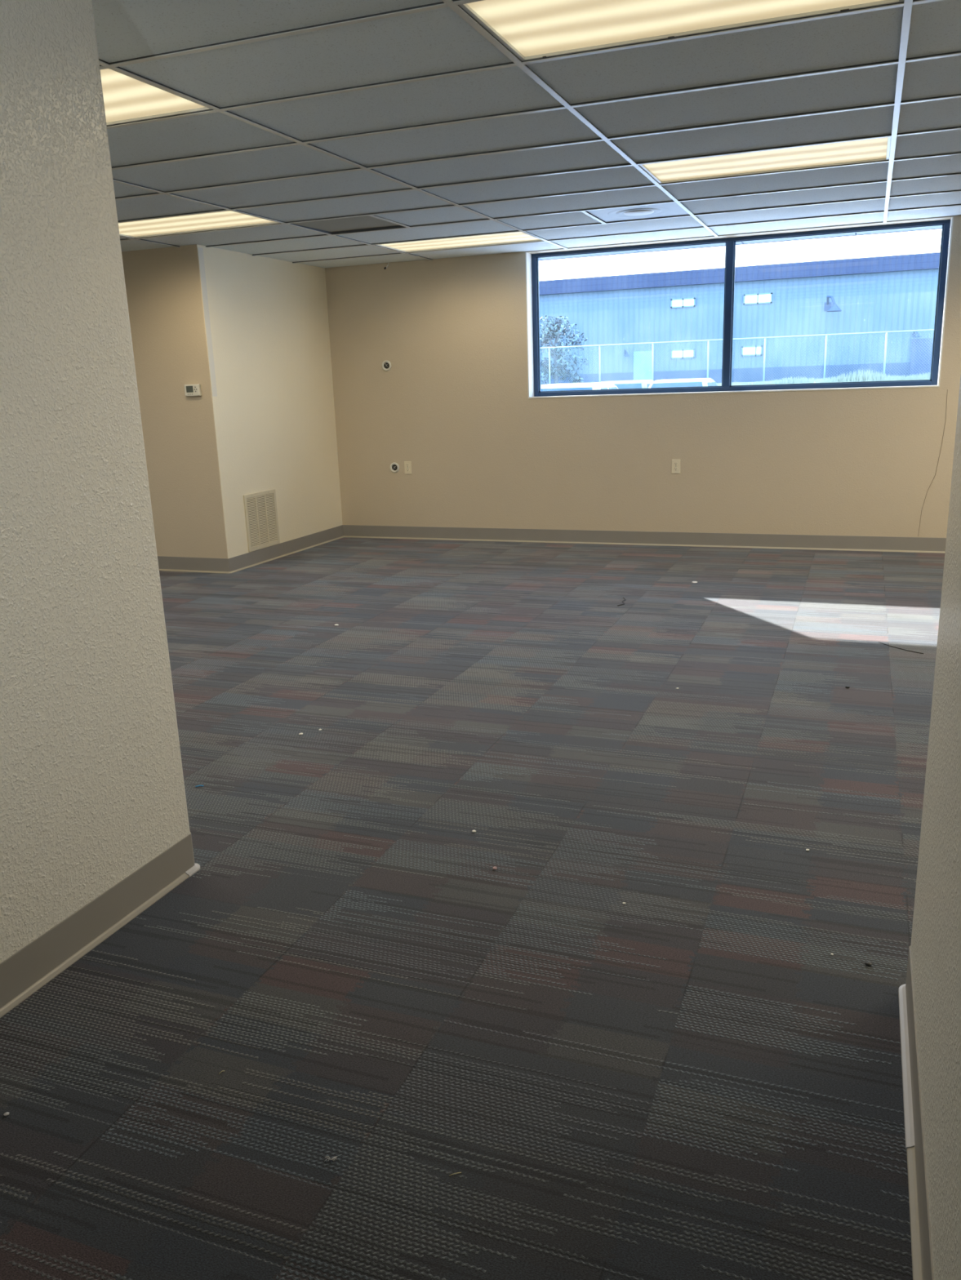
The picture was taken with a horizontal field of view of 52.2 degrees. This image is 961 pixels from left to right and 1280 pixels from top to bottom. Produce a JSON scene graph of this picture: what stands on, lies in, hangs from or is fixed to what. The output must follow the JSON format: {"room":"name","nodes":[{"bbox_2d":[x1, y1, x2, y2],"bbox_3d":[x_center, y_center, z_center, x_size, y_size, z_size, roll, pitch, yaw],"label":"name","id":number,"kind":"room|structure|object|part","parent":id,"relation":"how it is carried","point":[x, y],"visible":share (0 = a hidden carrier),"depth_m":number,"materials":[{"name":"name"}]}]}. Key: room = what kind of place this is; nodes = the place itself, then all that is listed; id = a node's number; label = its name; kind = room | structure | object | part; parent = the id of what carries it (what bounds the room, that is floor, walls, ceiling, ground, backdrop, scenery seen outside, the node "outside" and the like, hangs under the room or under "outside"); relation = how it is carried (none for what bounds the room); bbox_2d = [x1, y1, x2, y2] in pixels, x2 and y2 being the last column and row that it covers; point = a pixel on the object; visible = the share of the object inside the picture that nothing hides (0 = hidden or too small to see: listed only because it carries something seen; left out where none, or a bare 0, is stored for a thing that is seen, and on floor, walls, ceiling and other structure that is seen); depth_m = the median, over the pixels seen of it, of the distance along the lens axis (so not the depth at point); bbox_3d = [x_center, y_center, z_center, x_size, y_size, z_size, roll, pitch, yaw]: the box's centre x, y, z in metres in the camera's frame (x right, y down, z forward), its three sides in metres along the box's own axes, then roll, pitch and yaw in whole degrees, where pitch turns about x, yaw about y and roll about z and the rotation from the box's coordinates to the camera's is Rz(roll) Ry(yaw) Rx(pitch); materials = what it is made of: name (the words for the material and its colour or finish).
{"room":"empty office room","nodes":[
{"label":"empty office room","id":0,"kind":"room"},
{"bbox_2d":[0,0,190,963],"bbox_3d":[-4.478,-0.256,1.575,5.848,2.803,4.667,4,16,21],"label":"wall","id":1,"kind":"structure","parent":0,"point":[92,790],"depth_m":2.42,"materials":[{"name":"paint"}]},
{"bbox_2d":[0,831,195,1017],"bbox_3d":[-4.423,1.040,1.920,5.864,0.118,4.683,4,16,21],"label":"baseboard","id":2,"kind":"structure","parent":1,"relation":"attached to","point":[33,966],"depth_m":2.58,"materials":[{"name":"beige rubber"}]},
{"bbox_2d":[185,863,199,876],"bbox_3d":[-0.873,0.694,2.980,0.029,0.016,0.072,4,16,21],"label":"trim","id":3,"kind":"structure","parent":1,"relation":"attached to","point":[196,868],"depth_m":2.97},
{"bbox_2d":[121,244,342,558],"bbox_3d":[-3.072,-2.244,8.983,3.004,2.803,2.136,4,16,21],"label":"wall","id":4,"kind":"structure","parent":0,"point":[270,423],"depth_m":7.85,"materials":[{"name":"paint"}]},
{"bbox_2d":[184,383,201,396],"bbox_3d":[-2.206,-1.916,7.527,0.142,0.088,0.031,4,16,21],"label":"thermostat","id":5,"kind":"object","parent":4,"relation":"attached to","point":[189,389],"visible":1,"depth_m":7.51,"materials":[{"name":"beige plastic"}]},
{"bbox_2d":[197,247,217,396],"bbox_3d":[-2.055,-2.385,7.394,0.001,1.069,0.062,4,16,21],"label":"trim","id":6,"kind":"structure","parent":4,"relation":"attached to","point":[201,257],"depth_m":7.39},
{"bbox_2d":[243,488,279,551],"bbox_3d":[-1.826,-1.005,8.219,0.013,0.466,0.464,4,16,21],"label":"air vent","id":7,"kind":"object","parent":4,"relation":"in","point":[260,508],"visible":1,"depth_m":8.21,"materials":[{"name":"beige metal"}]},
{"bbox_2d":[0,537,944,1279],"bbox_3d":[-0.854,0.534,3.856,11.300,0.120,11.168,4,16,21],"label":"floor","id":8,"kind":"structure","parent":0,"point":[683,1078],"depth_m":2.53,"materials":[{"name":"carpet"}]},
{"bbox_2d":[324,1155,337,1161],"bbox_3d":[-0.282,0.975,1.847,0.024,0.005,0.012,-2,15,0],"label":"tuft","id":9,"kind":"object","parent":8,"relation":"on","point":[334,1157],"visible":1,"depth_m":1.84,"materials":[{"name":"grey fabric"}]},
{"bbox_2d":[864,961,871,965],"bbox_3d":[0.945,0.789,2.393,0.016,0.008,0.015,3,15,18],"label":"bit","id":10,"kind":"object","parent":8,"relation":"on","point":[867,963],"visible":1,"depth_m":2.39,"materials":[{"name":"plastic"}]},
{"bbox_2d":[878,641,923,653],"bbox_3d":[2.175,0.040,5.098,0.023,0.004,0.284,-9,16,-26],"label":"thread","id":11,"kind":"object","parent":8,"relation":"on","point":[878,642],"visible":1,"depth_m":5.08,"materials":[{"name":"fabric"}]},
{"bbox_2d":[92,0,960,267],"bbox_3d":[-0.835,-2.041,3.056,11.389,0.362,10.818,4,16,21],"label":"ceiling","id":12,"kind":"structure","parent":0,"point":[411,113],"depth_m":4.17,"materials":[{"name":"tile"}]},
{"bbox_2d":[100,68,211,125],"bbox_3d":[-1.684,-2.046,3.709,1.195,0.087,0.586,4,16,21],"label":"ceiling light","id":13,"kind":"object","parent":12,"relation":"attached to","point":[126,99],"visible":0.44,"depth_m":3.68,"materials":[{"name":"beige plastic"}]},
{"bbox_2d":[118,210,279,238],"bbox_3d":[-1.953,-2.725,6.335,1.195,0.087,0.586,4,16,21],"label":"ceiling light","id":14,"kind":"object","parent":12,"relation":"attached to","point":[228,219],"visible":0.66,"depth_m":6.39,"materials":[{"name":"beige plastic"}]},
{"bbox_3d":[-1.952,-2.689,6.345,1.195,0.013,0.586,4,16,21],"label":"frame","id":15,"kind":"part","parent":14,"relation":"part of","materials":[{"name":"white metal"}]},
{"bbox_2d":[293,214,404,231],"bbox_3d":[-0.884,-2.881,6.546,0.594,0.204,0.594,4,16,21],"label":"ceiling panel","id":16,"kind":"object","parent":12,"relation":"attached to","point":[366,221],"visible":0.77,"depth_m":6.58,"materials":[{"name":"tile"}]},
{"bbox_2d":[376,231,542,253],"bbox_3d":[-0.163,-3.105,7.553,1.195,0.087,0.586,4,16,21],"label":"ceiling light","id":17,"kind":"object","parent":12,"relation":"attached to","point":[517,237],"visible":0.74,"depth_m":7.63,"materials":[{"name":"beige plastic"}]},
{"bbox_2d":[586,202,688,222],"bbox_3d":[1.044,-2.819,6.477,0.584,0.010,0.584,4,16,21],"label":"ceiling vent","id":18,"kind":"object","parent":12,"relation":"in","point":[672,209],"visible":1,"depth_m":6.47,"materials":[{"name":"metal"}]},
{"bbox_2d":[458,0,903,61],"bbox_3d":[0.593,-1.898,2.849,1.195,0.090,0.586,4,16,21],"label":"ceiling light","id":19,"kind":"object","parent":12,"relation":"attached to","point":[531,29],"visible":0.99,"depth_m":2.99,"materials":[{"name":"beige plastic"}]},
{"bbox_2d":[639,137,890,183],"bbox_3d":[1.462,-2.504,5.045,1.195,0.087,0.586,4,16,21],"label":"ceiling light","id":20,"kind":"object","parent":12,"relation":"attached to","point":[873,149],"visible":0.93,"depth_m":5.09,"materials":[{"name":"beige plastic"}]},
{"bbox_2d":[324,211,960,537],"bbox_3d":[2.483,-2.141,7.859,8.216,2.803,0.250,4,16,21],"label":"wall","id":21,"kind":"structure","parent":0,"point":[453,402],"depth_m":8.46,"materials":[{"name":"paint"}]},
{"bbox_2d":[382,360,391,371],"bbox_3d":[-0.857,-2.497,8.935,0.094,0.094,0.018,4,16,21],"label":"wall outlet","id":22,"kind":"object","parent":21,"relation":"attached to","point":[386,365],"visible":1,"depth_m":8.93,"materials":[{"name":"beige plastic"}]},
{"bbox_2d":[390,462,399,472],"bbox_3d":[-0.803,-1.608,9.158,0.094,0.094,0.018,4,16,21],"label":"wall outlet","id":23,"kind":"object","parent":21,"relation":"attached to","point":[394,467],"visible":1,"depth_m":9.16,"materials":[{"name":"beige plastic"}]},
{"bbox_2d":[404,461,411,474],"bbox_3d":[-0.674,-1.601,9.113,0.072,0.116,0.009,4,16,21],"label":"wall outlet","id":24,"kind":"object","parent":21,"relation":"attached to","point":[407,464],"visible":1,"depth_m":9.11,"materials":[{"name":"beige plastic"}]},
{"bbox_2d":[157,524,946,573],"bbox_3d":[0.704,-0.669,7.774,11.100,0.118,1.902,4,16,21],"label":"baseboard","id":25,"kind":"structure","parent":21,"relation":"attached to","point":[846,543],"depth_m":8.36,"materials":[{"name":"beige rubber"}]},
{"bbox_2d":[671,459,679,473],"bbox_3d":[1.640,-1.457,8.237,0.072,0.116,0.009,4,16,21],"label":"wall outlet","id":26,"kind":"object","parent":21,"relation":"attached to","point":[675,463],"visible":1,"depth_m":8.23,"materials":[{"name":"beige plastic"}]},
{"bbox_2d":[524,217,953,398],"bbox_3d":[1.959,-2.611,7.928,3.260,1.193,0.242,4,16,21],"label":"window","id":27,"kind":"structure","parent":21,"relation":"in","point":[532,291],"depth_m":7.92,"materials":[{"name":"metal"}]},
{"bbox_3d":[1.979,-2.040,8.077,3.260,0.012,0.242,4,16,21],"label":"sill","id":28,"kind":"part","parent":27,"relation":"part of","materials":[{"name":"white paint"}]},
{"bbox_2d":[538,225,950,261],"bbox_3d":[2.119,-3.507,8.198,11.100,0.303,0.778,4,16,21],"label":"window blind","id":29,"kind":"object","parent":21,"relation":"attached to","point":[940,226],"depth_m":8.47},
{"bbox_2d":[917,395,946,536],"bbox_3d":[3.476,-1.349,7.545,0.128,1.115,0.003,4,16,21],"label":"cable","id":30,"kind":"object","parent":21,"relation":"attached to","point":[946,395],"depth_m":7.54,"materials":[{"name":"brown plastic"}]},
{"bbox_2d":[910,374,960,1279],"bbox_3d":[1.637,0.139,-0.736,3.255,2.803,4.667,4,16,21],"label":"wall","id":31,"kind":"structure","parent":0,"point":[935,935],"depth_m":1.65,"materials":[{"name":"paint"}]},
{"bbox_2d":[897,983,914,1149],"bbox_3d":[0.901,0.873,2.064,0.029,0.016,0.547,4,16,21],"label":"trim","id":32,"kind":"structure","parent":31,"relation":"attached to","point":[905,1066],"depth_m":2.02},
{"bbox_2d":[905,946,933,1279],"bbox_3d":[1.677,1.435,-0.385,3.271,0.118,4.683,4,16,21],"label":"baseboard","id":33,"kind":"structure","parent":31,"relation":"attached to","point":[919,1217],"depth_m":1.71,"materials":[{"name":"beige rubber"}]},
{"label":"outside","id":34,"kind":"structure","parent":0,"visible":0},
{"bbox_3d":[7.185,-4.249,21.617,140.000,0.200,28.932,4,16,21],"label":"ground","id":35,"kind":"structure","parent":34,"visible":0},
{"bbox_2d":[540,382,617,391],"bbox_3d":[2.014,-4.408,19.666,1.820,1.440,4.545,4,16,21],"label":"car","id":36,"kind":"object","parent":35,"relation":"on","point":[596,385],"visible":0.07,"depth_m":18.48,"materials":[{"name":"white paint"}]},
{"bbox_2d":[602,379,653,388],"bbox_3d":[4.020,-6.231,26.363,1.820,1.440,4.545,4,16,21],"label":"car","id":37,"kind":"object","parent":35,"relation":"on","point":[641,384],"visible":0.02,"depth_m":25.03,"materials":[{"name":"blue paint"}]},
{"bbox_2d":[648,377,717,387],"bbox_3d":[5.023,-5.651,24.016,1.820,1.440,4.545,4,16,21],"label":"car","id":38,"kind":"object","parent":35,"relation":"on","point":[695,382],"visible":0.06,"depth_m":22.79,"materials":[{"name":"silver metal"}]},
{"bbox_2d":[717,378,929,386],"bbox_3d":[16.776,-11.602,45.733,120.000,1.190,27.000,4,16,21],"label":"bank","id":39,"kind":"object","parent":35,"relation":"on","point":[929,379],"visible":0.02,"depth_m":41.28,"materials":[{"name":"green plant"}]},
{"bbox_2d":[539,315,588,384],"bbox_3d":[4.065,-15.054,51.610,3.038,4.024,2.726,4,16,21],"label":"tree","id":40,"kind":"object","parent":39,"relation":"on","point":[552,327],"visible":0.75,"depth_m":51.38,"materials":[{"name":"green plant"}]},
{"bbox_2d":[540,328,933,384],"bbox_3d":[7.762,-12.326,44.111,29.130,2.030,0.088,4,16,21],"label":"fence","id":41,"kind":"object","parent":39,"relation":"on","point":[886,340],"visible":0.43,"depth_m":42.63,"materials":[{"name":"metal"}]},
{"bbox_3d":[3.228,-12.613,45.820,0.070,2.020,0.070,-2,15,-1],"label":"post","id":42,"kind":"part","parent":41,"relation":"part of","materials":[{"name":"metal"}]},
{"bbox_3d":[5.465,-12.469,44.975,0.070,2.020,0.070,-2,15,-1],"label":"post","id":43,"kind":"part","parent":41,"relation":"part of","materials":[{"name":"metal"}]},
{"bbox_3d":[7.741,-12.322,44.115,0.070,2.020,0.070,12,20,42],"label":"post","id":44,"kind":"part","parent":41,"relation":"part of","materials":[{"name":"metal"}]},
{"bbox_3d":[10.024,-12.174,43.252,0.070,2.020,0.070,-2,15,-1],"label":"post","id":45,"kind":"part","parent":41,"relation":"part of","materials":[{"name":"metal"}]},
{"bbox_3d":[7.727,-13.277,43.857,29.054,0.060,0.060,4,16,21],"label":"rail","id":46,"kind":"part","parent":41,"relation":"part of","materials":[{"name":"metal"}]},
{"bbox_3d":[12.264,-12.029,42.405,0.070,2.020,0.070,-2,15,-1],"label":"post","id":47,"kind":"part","parent":41,"relation":"part of","materials":[{"name":"metal"}]},
{"bbox_3d":[14.586,-11.879,41.527,0.070,2.020,0.070,-2,15,-1],"label":"post","id":48,"kind":"part","parent":41,"relation":"part of","materials":[{"name":"metal"}]},
{"bbox_3d":[16.777,-11.737,40.700,0.070,2.020,0.070,12,20,42],"label":"post","id":49,"kind":"part","parent":41,"relation":"part of","materials":[{"name":"metal"}]},
{"bbox_2d":[538,252,946,384],"bbox_3d":[20.077,-19.293,61.653,74.400,6.560,18.550,4,16,21],"label":"building","id":50,"kind":"structure","parent":39,"relation":"on","point":[890,293],"depth_m":54.03,"materials":[{"name":"metal"}]},
{"bbox_3d":[9.428,-15.644,56.914,1.100,2.110,0.090,4,16,21],"label":"door","id":51,"kind":"part","parent":50,"relation":"part of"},
{"bbox_3d":[11.525,-16.306,55.930,1.190,0.350,0.020,4,16,21],"label":"pane","id":52,"kind":"part","parent":50,"relation":"part of","materials":[{"name":"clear glass"}]},
{"bbox_3d":[11.396,-18.977,55.245,1.210,0.330,0.020,4,16,21],"label":"pane","id":53,"kind":"part","parent":50,"relation":"part of","materials":[{"name":"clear glass"}]},
{"bbox_3d":[15.087,-16.080,54.582,0.960,0.380,0.020,4,16,21],"label":"pane","id":54,"kind":"part","parent":50,"relation":"part of","materials":[{"name":"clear glass"}]},
{"bbox_3d":[15.201,-18.711,53.812,1.360,0.390,0.020,4,16,21],"label":"pane","id":55,"kind":"part","parent":50,"relation":"part of","materials":[{"name":"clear glass"}]},
{"bbox_2d":[823,295,841,311],"bbox_3d":[18.733,-17.853,52.059,0.744,0.836,1.282,0,15,9],"label":"wall lamp","id":56,"kind":"object","parent":50,"relation":"attached to","point":[833,308],"visible":1,"depth_m":51.91,"materials":[{"name":"blue metal"}]},
{"bbox_3d":[18.626,-17.894,52.671,0.340,0.408,0.060,4,16,21],"label":"plate","id":57,"kind":"part","parent":56,"relation":"part of","materials":[{"name":"blue metal"}]},
{"bbox_3d":[18.564,-18.036,52.164,0.277,0.525,0.948,-3,15,-5],"label":"arm","id":58,"kind":"part","parent":56,"relation":"part of"},
{"bbox_3d":[18.700,-17.553,51.863,0.748,0.357,0.748,4,16,21],"label":"lamp shade","id":59,"kind":"part","parent":56,"relation":"part of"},
{"bbox_3d":[23.214,-14.771,51.699,1.070,2.150,0.090,4,16,21],"label":"door","id":60,"kind":"part","parent":50,"relation":"part of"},
{"bbox_2d":[716,367,937,385],"bbox_3d":[10.148,-11.284,42.422,22.207,0.551,1.749,4,16,21],"label":"grass tufts","id":61,"kind":"object","parent":39,"relation":"on","point":[859,376],"visible":0.38,"depth_m":40.17,"materials":[{"name":"plant"}]}
]}

